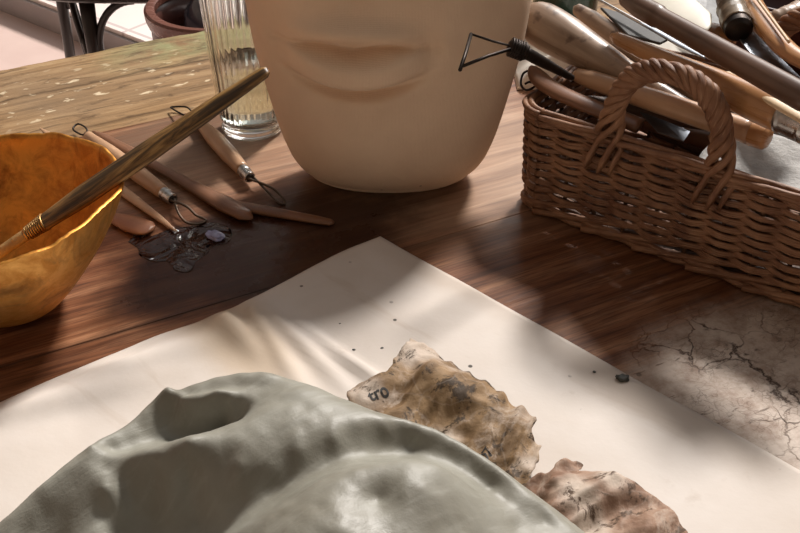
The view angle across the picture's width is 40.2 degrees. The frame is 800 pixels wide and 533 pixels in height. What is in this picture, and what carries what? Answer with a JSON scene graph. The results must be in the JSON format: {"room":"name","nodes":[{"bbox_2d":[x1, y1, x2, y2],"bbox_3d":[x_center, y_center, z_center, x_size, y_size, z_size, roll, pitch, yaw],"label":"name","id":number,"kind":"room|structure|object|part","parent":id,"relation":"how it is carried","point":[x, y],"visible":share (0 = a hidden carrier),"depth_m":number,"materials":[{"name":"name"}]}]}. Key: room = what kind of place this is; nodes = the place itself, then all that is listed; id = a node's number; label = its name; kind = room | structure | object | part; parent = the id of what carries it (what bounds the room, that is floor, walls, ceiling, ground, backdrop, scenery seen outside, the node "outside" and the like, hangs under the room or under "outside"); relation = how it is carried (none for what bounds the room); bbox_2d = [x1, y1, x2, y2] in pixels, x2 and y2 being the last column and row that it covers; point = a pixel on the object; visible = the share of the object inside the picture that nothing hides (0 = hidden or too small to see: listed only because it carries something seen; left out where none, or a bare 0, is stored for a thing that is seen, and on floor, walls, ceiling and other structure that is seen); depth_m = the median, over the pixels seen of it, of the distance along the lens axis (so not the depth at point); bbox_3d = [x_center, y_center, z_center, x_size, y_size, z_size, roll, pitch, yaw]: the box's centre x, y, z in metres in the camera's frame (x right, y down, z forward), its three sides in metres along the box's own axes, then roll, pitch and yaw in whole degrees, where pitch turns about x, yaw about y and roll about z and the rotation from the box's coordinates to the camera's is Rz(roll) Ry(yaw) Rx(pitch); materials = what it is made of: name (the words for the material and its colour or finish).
{"room":"art studio","nodes":[
{"label":"art studio","id":0,"kind":"room"},
{"bbox_2d":[0,11,83,69],"bbox_3d":[0.000,-0.062,2.398,9.000,0.050,10.000,0,35,0],"label":"floor","id":1,"kind":"structure","parent":0,"point":[22,42],"depth_m":3.19,"materials":[{"name":"pink tile"}]},
{"bbox_2d":[48,0,148,57],"bbox_3d":[-0.528,-0.698,2.432,0.634,0.954,0.485,0,35,0],"label":"bentwood chair","id":2,"kind":"object","parent":1,"relation":"on","point":[90,34],"visible":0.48,"depth_m":2.35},
{"bbox_3d":[-0.808,-0.550,2.668,0.043,0.441,0.035,0,35,0],"label":"leg","id":3,"kind":"part","parent":2,"relation":"part of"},
{"bbox_3d":[-0.665,-0.388,2.437,0.034,0.441,0.037,0,35,0],"label":"leg","id":4,"kind":"part","parent":2,"relation":"part of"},
{"bbox_2d":[143,0,203,39],"bbox_3d":[-0.338,-0.253,2.148,0.254,0.550,0.254,0,35,0],"label":"flower pot","id":5,"kind":"object","parent":1,"relation":"on","point":[164,18],"visible":0.11,"depth_m":1.97,"materials":[{"name":"brown ceramic"}]},
{"bbox_2d":[184,0,203,27],"bbox_3d":[-0.345,-0.302,2.139,0.116,0.580,0.116,0,35,0],"label":"jug","id":6,"kind":"object","parent":5,"relation":"in","point":[192,13],"visible":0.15,"depth_m":1.99,"materials":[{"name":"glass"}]},
{"bbox_2d":[0,0,799,469],"bbox_3d":[0.175,0.287,1.203,2.600,0.750,1.263,-17,38,-23],"label":"work table","id":7,"kind":"object","parent":1,"relation":"on","point":[727,354],"visible":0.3,"depth_m":0.96,"materials":[{"name":"brown wood"}]},
{"bbox_2d":[0,132,123,327],"bbox_3d":[-0.324,-0.016,0.884,0.217,0.112,0.214,0,35,0],"label":"bowl","id":8,"kind":"object","parent":7,"relation":"on","point":[37,170],"visible":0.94,"depth_m":0.93,"materials":[{"name":"orange ceramic"}]},
{"bbox_2d":[0,67,269,258],"bbox_3d":[-0.216,-0.077,0.859,0.239,0.142,0.022,-8,36,-11],"label":"wooden brush","id":9,"kind":"object","parent":8,"relation":"in","point":[155,146],"visible":1,"depth_m":0.85,"materials":[{"name":"brown wood"}]},
{"bbox_2d":[39,128,176,231],"bbox_3d":[-0.293,-0.090,1.081,0.012,0.007,0.267,-27,43,-33],"label":"stick","id":10,"kind":"object","parent":7,"relation":"on","point":[130,196],"visible":0.34,"depth_m":1.03,"materials":[{"name":"beige wood"}]},
{"bbox_2d":[112,213,155,234],"bbox_3d":[-0.262,-0.044,1.015,0.082,0.007,0.025,19,39,25],"label":"wooden spatula","id":11,"kind":"object","parent":7,"relation":"on","point":[136,225],"visible":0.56,"depth_m":1.00,"materials":[{"name":"brown wood"}]},
{"bbox_2d":[72,123,206,224],"bbox_3d":[-0.267,-0.096,1.081,0.021,0.017,0.244,-27,43,-33],"label":"tool","id":12,"kind":"object","parent":7,"relation":"on","point":[144,178],"visible":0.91,"depth_m":1.05,"materials":[{"name":"beige wood"}]},
{"bbox_3d":[-0.275,-0.103,1.091,0.017,0.017,0.151,-27,43,-33],"label":"handle","id":13,"kind":"part","parent":12,"relation":"part of","materials":[{"name":"beige wood"}]},
{"bbox_2d":[92,130,253,219],"bbox_3d":[-0.229,-0.095,1.084,0.255,0.010,0.022,29,44,35],"label":"knife","id":14,"kind":"object","parent":7,"relation":"on","point":[219,201],"visible":0.81,"depth_m":1.05,"materials":[{"name":"brown wood"}]},
{"bbox_2d":[128,222,231,271],"bbox_3d":[-0.200,-0.025,0.993,0.082,0.001,0.080,19,39,25],"label":"jewelry","id":15,"kind":"object","parent":7,"relation":"on","point":[182,248],"visible":1,"depth_m":0.99},
{"bbox_2d":[205,230,224,241],"bbox_3d":[-0.168,-0.029,0.995,0.021,0.005,0.014,22,40,28],"label":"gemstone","id":16,"kind":"object","parent":15,"relation":"on","point":[215,235],"visible":1,"depth_m":0.99},
{"bbox_2d":[170,106,285,204],"bbox_3d":[-0.181,-0.122,1.116,0.021,0.018,0.244,-20,40,-27],"label":"tool","id":17,"kind":"object","parent":7,"relation":"on","point":[222,147],"visible":0.77,"depth_m":1.09,"materials":[{"name":"beige wood"}]},
{"bbox_3d":[-0.186,-0.127,1.123,0.018,0.018,0.130,-18,39,-24],"label":"handle","id":18,"kind":"part","parent":17,"relation":"part of","materials":[{"name":"beige wood"}]},
{"bbox_2d":[199,0,280,140],"bbox_3d":[-0.157,-0.245,1.102,0.089,0.236,0.089,0,35,0],"label":"ribbed glass","id":19,"kind":"object","parent":7,"relation":"on","point":[232,55],"visible":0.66,"depth_m":1.09,"materials":[{"name":"clear glass"}]},
{"bbox_2d":[237,201,334,225],"bbox_3d":[-0.115,-0.050,1.024,0.113,0.008,0.014,10,36,14],"label":"tool","id":20,"kind":"object","parent":7,"relation":"on","point":[258,209],"visible":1,"depth_m":1.02,"materials":[{"name":"brown wood"}]},
{"bbox_2d":[245,0,530,192],"bbox_3d":[-0.010,-0.177,1.004,0.261,0.238,0.157,0,35,0],"label":"vase","id":21,"kind":"object","parent":7,"relation":"on","point":[370,96],"visible":0.97,"depth_m":0.96,"materials":[{"name":"beige ceramic"}]},
{"bbox_2d":[0,236,799,532],"bbox_3d":[-0.055,0.196,0.665,0.682,0.015,0.578,-25,42,-31],"label":"sheet","id":22,"kind":"object","parent":7,"relation":"on","point":[714,479],"visible":0.57,"depth_m":0.83,"materials":[{"name":"white paper"}]},
{"bbox_2d":[0,372,584,532],"bbox_3d":[-0.057,0.179,0.619,0.485,0.087,0.338,16,38,21],"label":"sculpture","id":23,"kind":"object","parent":22,"relation":"on","point":[253,452],"visible":1,"depth_m":0.67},
{"bbox_2d":[347,338,541,485],"bbox_3d":[0.032,0.106,0.779,0.100,0.026,0.163,-29,44,-35],"label":"scrap","id":24,"kind":"object","parent":22,"relation":"on","point":[420,387],"visible":0.64,"depth_m":0.79,"materials":[{"name":"brown paper"}]},
{"bbox_2d":[525,458,687,532],"bbox_3d":[0.131,0.158,0.704,0.110,0.019,0.073,27,43,33],"label":"scrap","id":25,"kind":"object","parent":22,"relation":"on","point":[594,501],"visible":0.93,"depth_m":0.71,"materials":[{"name":"brown paper"}]},
{"bbox_2d":[615,373,628,381],"bbox_3d":[0.169,0.085,0.832,0.011,0.005,0.008,0,35,0],"label":"crumb","id":26,"kind":"object","parent":22,"relation":"on","point":[622,377],"visible":1,"depth_m":0.83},
{"bbox_2d":[533,0,597,18],"bbox_3d":[0.205,-0.338,1.350,0.080,0.105,0.080,0,35,0],"label":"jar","id":27,"kind":"object","parent":7,"relation":"on","point":[567,5],"visible":0.04,"depth_m":1.32,"materials":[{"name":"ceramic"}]},
{"bbox_2d":[514,27,690,89],"bbox_3d":[0.243,-0.257,1.279,0.220,0.053,0.120,0,35,0],"label":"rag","id":28,"kind":"object","parent":7,"relation":"on","point":[523,65],"visible":0.09,"depth_m":1.26,"materials":[{"name":"white fabric"}]},
{"bbox_2d":[520,0,799,307],"bbox_3d":[0.331,-0.126,0.975,0.438,0.187,0.271,23,41,29],"label":"wicker basket","id":29,"kind":"object","parent":7,"relation":"on","point":[614,182],"depth_m":0.93,"materials":[{"name":"brown wicker"}]},
{"bbox_2d":[458,32,574,80],"bbox_3d":[0.087,-0.172,0.919,0.128,0.051,0.047,-21,40,-27],"label":"tool","id":30,"kind":"object","parent":29,"relation":"in","point":[518,49],"visible":1,"depth_m":0.90,"materials":[{"name":"black metal"}]},
{"bbox_3d":[0.126,-0.171,0.925,0.059,0.043,0.010,-19,39,-25],"label":"handle","id":31,"kind":"part","parent":30,"relation":"part of","materials":[{"name":"metal"}]},
{"bbox_3d":[0.117,-0.172,1.006,0.014,0.007,0.035,0,35,0],"label":"wire coil","id":32,"kind":"part","parent":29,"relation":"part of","materials":[{"name":"black metal"}]},
{"bbox_2d":[528,65,644,132],"bbox_3d":[0.157,-0.149,0.975,0.033,0.020,0.134,-29,44,-35],"label":"wooden spoon","id":33,"kind":"object","parent":29,"relation":"in","point":[539,78],"visible":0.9,"depth_m":0.96,"materials":[{"name":"brown wood"}]},
{"bbox_2d":[525,2,690,99],"bbox_3d":[0.194,-0.187,0.981,0.220,0.054,0.044,29,44,35],"label":"tool","id":34,"kind":"object","parent":29,"relation":"in","point":[552,30],"visible":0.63,"depth_m":0.99,"materials":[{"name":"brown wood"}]},
{"bbox_2d":[600,7,666,44],"bbox_3d":[0.211,-0.223,1.014,0.025,0.005,0.090,-18,39,-24],"label":"knife","id":35,"kind":"object","parent":29,"relation":"in","point":[629,27],"visible":0.77,"depth_m":1.01,"materials":[{"name":"silver metal"}]},
{"bbox_2d":[573,4,695,101],"bbox_3d":[0.219,-0.195,1.000,0.018,0.030,0.205,-18,39,-24],"label":"wooden stick","id":36,"kind":"object","parent":29,"relation":"in","point":[593,19],"visible":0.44,"depth_m":1.03,"materials":[{"name":"brown wood"}]},
{"bbox_2d":[598,0,698,56],"bbox_3d":[0.223,-0.219,0.995,0.004,0.005,0.147,-17,38,-23],"label":"rod","id":37,"kind":"object","parent":29,"relation":"in","point":[601,1],"visible":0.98,"depth_m":1.01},
{"bbox_3d":[0.217,-0.114,0.896,0.133,0.116,0.021,23,41,29],"label":"handle","id":38,"kind":"part","parent":29,"relation":"part of","materials":[{"name":"brown wicker"}]},
{"bbox_2d":[640,112,689,140],"bbox_3d":[0.229,-0.122,0.958,0.047,0.011,0.013,21,40,27],"label":"knife","id":39,"kind":"object","parent":29,"relation":"in","point":[661,126],"visible":1,"depth_m":0.96,"materials":[{"name":"grey metal"}]},
{"bbox_2d":[572,68,773,149],"bbox_3d":[0.228,-0.139,0.935,0.190,0.021,0.021,27,43,33],"label":"tool","id":40,"kind":"object","parent":29,"relation":"in","point":[674,107],"visible":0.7,"depth_m":0.92,"materials":[{"name":"beige wood"}]},
{"bbox_2d":[639,22,706,58],"bbox_3d":[0.240,-0.200,0.966,0.009,0.004,0.089,-19,39,-25],"label":"needle","id":41,"kind":"object","parent":29,"relation":"in","point":[674,41],"visible":0.77,"depth_m":0.96,"materials":[{"name":"silver metal"}]},
{"bbox_2d":[641,121,709,149],"bbox_3d":[0.305,-0.108,1.002,0.280,0.026,0.020,22,40,28],"label":"wooden stick","id":42,"kind":"object","parent":29,"relation":"in","point":[696,138],"visible":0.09,"depth_m":1.01,"materials":[{"name":"brown wood"}]},
{"bbox_2d":[650,131,702,155],"bbox_3d":[0.351,-0.078,0.997,0.020,0.020,0.304,-29,44,-35],"label":"wooden stick","id":43,"kind":"object","parent":29,"relation":"in","point":[687,147],"visible":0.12,"depth_m":1.06,"materials":[{"name":"brown wood"}]},
{"bbox_2d":[654,0,711,29],"bbox_3d":[0.262,-0.249,1.053,0.046,0.016,0.123,-8,36,-11],"label":"paddle","id":44,"kind":"object","parent":29,"relation":"in","point":[693,11],"visible":0.49,"depth_m":1.03,"materials":[{"name":"white plastic"}]},
{"bbox_2d":[588,95,779,135],"bbox_3d":[0.276,-0.133,0.988,0.233,0.026,0.020,7,36,10],"label":"wooden stick","id":45,"kind":"object","parent":29,"relation":"in","point":[632,109],"visible":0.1,"depth_m":0.99,"materials":[{"name":"brown wood"}]},
{"bbox_2d":[610,32,799,143],"bbox_3d":[0.267,-0.141,0.882,0.030,0.030,0.279,-21,40,-28],"label":"tool","id":46,"kind":"object","parent":29,"relation":"in","point":[744,99],"visible":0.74,"depth_m":0.87,"materials":[{"name":"orange wood"}]},
{"bbox_2d":[696,0,718,23],"bbox_3d":[0.304,-0.250,1.076,0.034,0.006,0.116,-3,35,-4],"label":"spatula","id":47,"kind":"object","parent":29,"relation":"in","point":[710,5],"visible":0.18,"depth_m":1.08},
{"bbox_2d":[619,0,799,111],"bbox_3d":[0.250,-0.181,0.888,0.021,0.023,0.246,-15,38,-20],"label":"wooden stick","id":48,"kind":"object","parent":29,"relation":"in","point":[776,82],"visible":1,"depth_m":0.87,"materials":[{"name":"brown wood"}]},
{"bbox_2d":[708,22,735,43],"bbox_3d":[0.300,-0.218,1.037,0.038,0.023,0.029,22,40,28],"label":"block","id":49,"kind":"object","parent":29,"relation":"in","point":[716,29],"visible":0.13,"depth_m":1.03,"materials":[{"name":"orange wood"}]},
{"bbox_2d":[716,0,752,41],"bbox_3d":[0.307,-0.240,1.018,0.029,0.033,0.090,0,35,0],"label":"flashlight","id":50,"kind":"object","parent":29,"relation":"in","point":[735,19],"visible":1,"depth_m":0.99,"materials":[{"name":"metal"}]},
{"bbox_2d":[689,134,799,229],"bbox_3d":[0.337,-0.063,0.913,0.174,0.050,0.081,23,41,29],"label":"block","id":51,"kind":"object","parent":29,"relation":"in","point":[780,161],"visible":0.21,"depth_m":0.92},
{"bbox_2d":[726,71,799,122],"bbox_3d":[0.288,-0.128,0.845,0.012,0.009,0.125,-14,37,-19],"label":"stick","id":52,"kind":"object","parent":29,"relation":"in","point":[776,104],"visible":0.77,"depth_m":0.83,"materials":[{"name":"beige wood"}]},
{"bbox_2d":[739,31,799,78],"bbox_3d":[0.322,-0.174,0.945,0.027,0.002,0.152,-5,35,-6],"label":"scraper","id":53,"kind":"object","parent":29,"relation":"in","point":[753,44],"visible":0.33,"depth_m":0.97,"materials":[{"name":"silver metal"}]},
{"bbox_3d":[0.333,-0.218,0.985,0.034,0.016,0.195,-3,35,-4],"label":"wooden strip","id":54,"kind":"part","parent":29,"relation":"part of","materials":[{"name":"brown wood"}]},
{"bbox_2d":[756,0,790,43],"bbox_3d":[0.328,-0.223,0.972,0.003,0.005,0.110,-1,35,-1],"label":"wooden stick","id":55,"kind":"object","parent":29,"relation":"on","point":[777,26],"visible":1,"depth_m":0.96,"materials":[{"name":"brown wood"}]},
{"bbox_2d":[753,0,799,38],"bbox_3d":[0.398,-0.250,1.085,0.109,0.041,0.040,-20,40,-26],"label":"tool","id":56,"kind":"object","parent":29,"relation":"in","point":[777,14],"visible":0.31,"depth_m":1.05,"materials":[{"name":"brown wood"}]},
{"bbox_3d":[0.393,-0.178,0.987,0.167,0.117,0.021,23,41,29],"label":"handle","id":57,"kind":"part","parent":29,"relation":"part of","materials":[{"name":"brown wicker"}]},
{"bbox_2d":[735,0,799,75],"bbox_3d":[0.475,-0.290,1.286,0.236,0.100,0.236,0,35,0],"label":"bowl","id":58,"kind":"object","parent":7,"relation":"on","point":[771,5],"visible":0.06,"depth_m":1.25,"materials":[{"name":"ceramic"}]},
{"bbox_2d":[30,0,152,42],"bbox_3d":[-0.312,-1.512,4.356,7.000,0.080,3.000,25,42,31],"label":"floor","id":59,"kind":"structure","parent":0,"point":[128,21],"depth_m":3.13,"materials":[{"name":"white tile"}]},
{"bbox_2d":[0,0,138,49],"bbox_3d":[-1.255,-0.834,3.398,7.000,0.068,0.012,25,42,31],"label":"trim","id":60,"kind":"structure","parent":59,"relation":"attached to","point":[32,12],"depth_m":3.26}
]}

